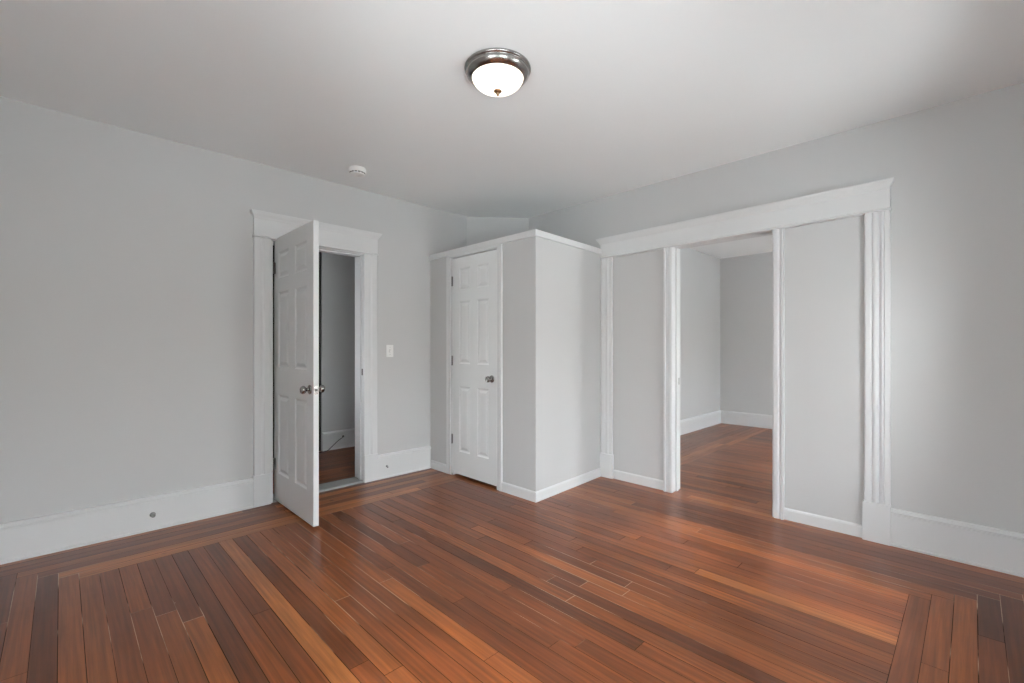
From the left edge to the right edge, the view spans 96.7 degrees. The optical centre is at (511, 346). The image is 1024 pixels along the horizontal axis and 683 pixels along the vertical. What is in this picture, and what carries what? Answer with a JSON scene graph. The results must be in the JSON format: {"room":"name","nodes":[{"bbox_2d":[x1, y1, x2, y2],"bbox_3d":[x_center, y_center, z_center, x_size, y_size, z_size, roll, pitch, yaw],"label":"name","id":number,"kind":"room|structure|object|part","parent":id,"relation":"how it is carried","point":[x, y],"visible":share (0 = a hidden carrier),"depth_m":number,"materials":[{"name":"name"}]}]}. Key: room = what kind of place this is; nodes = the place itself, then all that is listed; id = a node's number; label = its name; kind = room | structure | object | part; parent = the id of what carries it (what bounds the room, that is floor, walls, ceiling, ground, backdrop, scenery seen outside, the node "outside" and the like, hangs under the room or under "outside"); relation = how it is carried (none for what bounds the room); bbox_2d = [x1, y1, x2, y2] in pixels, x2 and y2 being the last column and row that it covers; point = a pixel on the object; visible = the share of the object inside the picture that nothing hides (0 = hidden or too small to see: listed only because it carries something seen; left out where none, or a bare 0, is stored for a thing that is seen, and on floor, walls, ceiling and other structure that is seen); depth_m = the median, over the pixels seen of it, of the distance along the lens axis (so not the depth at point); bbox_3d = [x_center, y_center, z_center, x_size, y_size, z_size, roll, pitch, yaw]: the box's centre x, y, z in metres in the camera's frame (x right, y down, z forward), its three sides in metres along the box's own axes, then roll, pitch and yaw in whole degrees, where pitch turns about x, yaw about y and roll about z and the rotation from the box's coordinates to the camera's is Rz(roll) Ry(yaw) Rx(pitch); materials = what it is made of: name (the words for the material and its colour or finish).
{"room":"empty bedroom","nodes":[
{"label":"empty bedroom","id":0,"kind":"room"},
{"bbox_2d":[0,97,466,523],"bbox_3d":[-1.641,-0.095,4.042,4.496,2.690,0.170,0,0,-45],"label":"wall","id":1,"kind":"structure","parent":0,"point":[126,256],"depth_m":3.08,"materials":[{"name":"grey paint"}]},
{"bbox_2d":[0,478,253,564],"bbox_3d":[-2.536,1.136,3.015,1.478,0.228,0.031,0,0,-45],"label":"baseboard","id":2,"kind":"structure","parent":1,"relation":"attached to","point":[48,534],"depth_m":2.97,"materials":[{"name":"white paint"}]},
{"bbox_2d":[250,209,381,507],"bbox_3d":[-1.685,0.097,3.961,1.100,2.306,0.227,0,0,-45],"label":"doorway","id":3,"kind":"structure","parent":1,"relation":"in","point":[362,245],"depth_m":3.90,"materials":[{"name":"white paint"}]},
{"bbox_3d":[-1.966,0.076,3.585,0.120,1.858,0.022,0,0,-45],"label":"casing","id":4,"kind":"part","parent":3,"relation":"part of","materials":[{"name":"white paint"}]},
{"bbox_2d":[273,220,324,526],"bbox_3d":[-1.624,0.183,3.408,0.157,2.099,0.815,0,0,-45],"label":"door","id":5,"kind":"structure","parent":3,"relation":"attached to","point":[297,388],"depth_m":3.33,"materials":[{"name":"white paint"}]},
{"bbox_3d":[-1.422,0.298,3.136,0.060,0.066,0.066,0,0,-45],"label":"knob","id":6,"kind":"part","parent":5,"relation":"part of","materials":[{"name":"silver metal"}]},
{"bbox_3d":[-1.353,0.298,3.204,0.060,0.066,0.066,0,0,-45],"label":"knob","id":7,"kind":"part","parent":5,"relation":"part of","materials":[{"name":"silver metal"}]},
{"bbox_3d":[-1.625,-1.027,3.900,1.100,0.058,0.055,0,0,-45],"label":"crown","id":8,"kind":"part","parent":3,"relation":"part of","materials":[{"name":"white paint"}]},
{"bbox_3d":[-1.315,0.073,4.230,0.130,1.853,0.022,0,0,-45],"label":"casing","id":9,"kind":"part","parent":3,"relation":"part of","materials":[{"name":"white paint"}]},
{"bbox_2d":[273,477,363,502],"bbox_3d":[-1.706,1.240,3.985,0.773,0.018,0.205,0,0,-45],"label":"threshold","id":10,"kind":"object","parent":1,"relation":"attached to","point":[337,484],"depth_m":4.08,"materials":[{"name":"grey wood"}]},
{"bbox_2d":[386,345,392,356],"bbox_3d":[-1.171,0.042,4.376,0.074,0.117,0.018,0,0,-45],"label":"light switch","id":11,"kind":"object","parent":1,"relation":"attached to","point":[389,348],"visible":1,"depth_m":4.37,"materials":[{"name":"white plastic"}]},
{"bbox_2d":[273,245,354,457],"bbox_3d":[-2.683,-0.095,5.766,2.700,2.690,1.030,0,0,-45],"label":"wall","id":12,"kind":"structure","parent":0,"point":[337,271],"depth_m":5.57,"materials":[{"name":"grey paint"}]},
{"bbox_2d":[322,428,354,450],"bbox_3d":[-1.841,1.139,5.853,1.182,0.222,0.031,0,0,-45],"label":"baseboard","id":13,"kind":"structure","parent":12,"relation":"attached to","point":[329,439],"depth_m":5.57,"materials":[{"name":"white paint"}]},
{"bbox_2d":[378,446,430,479],"bbox_3d":[-1.053,1.136,4.483,0.595,0.228,0.031,0,0,-45],"label":"baseboard","id":14,"kind":"structure","parent":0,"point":[415,459],"depth_m":4.47,"materials":[{"name":"white paint"}]},
{"bbox_2d":[430,238,526,488],"bbox_3d":[-0.003,0.168,4.579,1.012,2.165,1.372,0,0,-45],"label":"wall","id":15,"kind":"structure","parent":0,"point":[514,252],"depth_m":3.89,"materials":[{"name":"grey paint"}]},
{"bbox_2d":[431,460,445,472],"bbox_3d":[-0.737,1.209,4.593,0.013,0.082,0.265,0,0,-45],"label":"baseboard","id":16,"kind":"structure","parent":15,"relation":"attached to","point":[435,465],"depth_m":4.59,"materials":[{"name":"white paint"}]},
{"bbox_2d":[451,249,496,485],"bbox_3d":[-0.368,0.185,4.209,0.096,2.077,0.637,0,0,-45],"label":"door","id":17,"kind":"structure","parent":15,"relation":"in","point":[474,279],"depth_m":4.20,"materials":[{"name":"white paint"}]},
{"bbox_3d":[-0.200,0.288,4.014,0.060,0.066,0.066,0,0,-45],"label":"knob","id":18,"kind":"part","parent":17,"relation":"part of","materials":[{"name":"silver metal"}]},
{"bbox_2d":[446,244,502,490],"bbox_3d":[-0.331,0.177,4.251,0.117,2.145,0.792,0,0,-45],"label":"door frame","id":19,"kind":"structure","parent":15,"relation":"in","point":[499,247],"depth_m":4.00,"materials":[{"name":"white paint"}]},
{"bbox_2d":[429,229,600,260],"bbox_3d":[0.024,-0.915,4.524,1.012,0.052,1.488,0,0,-45],"label":"cap","id":20,"kind":"object","parent":15,"relation":"on","point":[535,232],"visible":0.77,"depth_m":4.01,"materials":[{"name":"white paint"}]},
{"bbox_2d":[501,482,536,502],"bbox_3d":[0.053,1.209,3.795,0.013,0.082,0.398,0,0,-45],"label":"baseboard","id":21,"kind":"structure","parent":15,"relation":"attached to","point":[530,495],"depth_m":3.79,"materials":[{"name":"white paint"}]},
{"bbox_2d":[467,217,528,245],"bbox_3d":[-0.161,-0.095,5.081,0.551,2.690,0.457,0,0,-45],"label":"wall","id":22,"kind":"structure","parent":0,"point":[479,229],"depth_m":5.07,"materials":[{"name":"grey paint"}]},
{"bbox_2d":[0,423,1023,682],"bbox_3d":[0.476,1.251,4.663,8.542,0.002,7.396,0,0,-45],"label":"floor","id":23,"kind":"structure","parent":0,"point":[430,575],"depth_m":2.26,"materials":[{"name":"red wood"}]},
{"bbox_2d":[0,0,1023,258],"bbox_3d":[0.479,-1.515,4.682,8.510,0.150,7.420,0,0,-45],"label":"ceiling","id":24,"kind":"structure","parent":0,"point":[617,96],"depth_m":2.44,"materials":[{"name":"white paint"}]},
{"bbox_2d":[349,166,365,176],"bbox_3d":[-1.251,-1.413,3.687,0.136,0.054,0.136,0,0,-45],"label":"smoke detector","id":25,"kind":"object","parent":24,"relation":"attached to","point":[356,171],"visible":1,"depth_m":3.64,"materials":[{"name":"white plastic"}]},
{"bbox_2d":[464,48,530,96],"bbox_3d":[-0.074,-1.368,2.360,0.344,0.144,0.344,0,0,-45],"label":"ceiling light","id":26,"kind":"object","parent":24,"relation":"attached to","point":[495,72],"visible":1,"depth_m":2.27,"materials":[{"name":"white glass"}]},
{"bbox_3d":[-0.074,-1.362,2.360,0.263,0.072,0.263,0,0,-45],"label":"lamp shade","id":27,"kind":"part","parent":26,"relation":"part of","materials":[{"name":"white glass"}]},
{"bbox_2d":[527,236,600,491],"bbox_3d":[0.495,0.168,4.077,0.100,2.165,1.019,0,0,42],"label":"wall","id":28,"kind":"structure","parent":0,"point":[564,281],"depth_m":3.92,"materials":[{"name":"grey paint"}]},
{"bbox_2d":[535,468,600,501],"bbox_3d":[0.520,1.209,4.022,0.013,0.082,0.996,0,0,42],"label":"baseboard","id":29,"kind":"structure","parent":28,"relation":"attached to","point":[555,489],"depth_m":3.97,"materials":[{"name":"white paint"}]},
{"bbox_2d":[680,248,719,419],"bbox_3d":[2.064,-0.095,6.223,3.989,2.690,0.120,0,0,-45],"label":"wall","id":30,"kind":"structure","parent":0,"point":[699,271],"depth_m":6.89,"materials":[{"name":"grey paint"}]},
{"bbox_2d":[680,410,720,434],"bbox_3d":[2.064,1.147,6.117,3.839,0.205,0.031,0,0,-45],"label":"baseboard","id":31,"kind":"structure","parent":30,"relation":"attached to","point":[692,424],"depth_m":6.87,"materials":[{"name":"white paint"}]},
{"bbox_2d":[720,252,771,414],"bbox_3d":[4.719,-0.095,6.248,0.120,2.690,3.580,0,0,-45],"label":"wall","id":32,"kind":"structure","parent":0,"point":[745,281],"depth_m":7.19,"materials":[{"name":"grey paint"}]},
{"bbox_2d":[721,410,771,428],"bbox_3d":[4.613,1.147,6.249,0.031,0.205,3.430,0,0,-45],"label":"baseboard","id":33,"kind":"structure","parent":32,"relation":"attached to","point":[727,417],"depth_m":7.16,"materials":[{"name":"white paint"}]},
{"bbox_2d":[529,82,1023,532],"bbox_3d":[1.506,-0.095,3.864,0.125,2.690,4.712,0,0,-45],"label":"wall","id":34,"kind":"structure","parent":0,"point":[956,167],"depth_m":2.86,"materials":[{"name":"grey paint"}]},
{"bbox_2d":[614,470,662,489],"bbox_3d":[1.148,1.209,4.136,0.013,0.082,0.507,0,0,-45],"label":"baseboard","id":35,"kind":"structure","parent":34,"relation":"attached to","point":[620,475],"depth_m":4.13,"materials":[{"name":"white paint"}]},
{"bbox_2d":[663,228,784,519],"bbox_3d":[1.692,0.150,3.670,0.173,2.200,0.920,0,0,-45],"label":"trim","id":36,"kind":"structure","parent":34,"relation":"attached to","point":[671,255],"depth_m":3.88,"materials":[{"name":"white paint"}]},
{"bbox_3d":[1.345,0.197,3.922,0.034,2.106,0.073,0,0,-45],"label":"casing","id":37,"kind":"part","parent":36,"relation":"part of","materials":[{"name":"white paint"}]},
{"bbox_3d":[1.747,0.150,3.723,0.020,2.200,0.920,0,0,-45],"label":"casing","id":38,"kind":"part","parent":36,"relation":"part of","materials":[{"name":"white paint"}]},
{"bbox_3d":[1.941,0.197,3.320,0.034,2.106,0.073,0,0,-45],"label":"casing","id":39,"kind":"part","parent":36,"relation":"part of","materials":[{"name":"white paint"}]},
{"bbox_2d":[596,177,894,545],"bbox_3d":[1.610,0.099,3.635,0.061,2.302,2.216,0,0,-45],"label":"trim opening","id":40,"kind":"structure","parent":34,"relation":"attached to","point":[871,200],"depth_m":2.94,"materials":[{"name":"white paint"}]},
{"bbox_3d":[0.906,0.081,4.360,0.030,1.886,0.126,0,0,-45],"label":"fluted casing","id":41,"kind":"part","parent":40,"relation":"part of","materials":[{"name":"white paint"}]},
{"bbox_3d":[1.608,-1.016,3.633,0.055,0.056,2.216,0,0,-45],"label":"crown","id":42,"kind":"part","parent":40,"relation":"part of","materials":[{"name":"white paint"}]},
{"bbox_3d":[2.337,0.069,2.914,0.030,1.861,0.130,0,0,-45],"label":"fluted casing","id":43,"kind":"part","parent":40,"relation":"part of","materials":[{"name":"white paint"}]},
{"bbox_2d":[784,508,861,537],"bbox_3d":[2.136,1.209,3.138,0.013,0.082,0.460,0,0,-45],"label":"baseboard","id":44,"kind":"structure","parent":34,"relation":"attached to","point":[854,529],"depth_m":3.13,"materials":[{"name":"white paint"}]},
{"bbox_2d":[891,508,1023,577],"bbox_3d":[2.691,1.134,2.556,0.031,0.232,0.887,0,0,-45],"label":"baseboard","id":45,"kind":"structure","parent":34,"relation":"attached to","point":[1000,550],"depth_m":2.64,"materials":[{"name":"white paint"}]}
]}

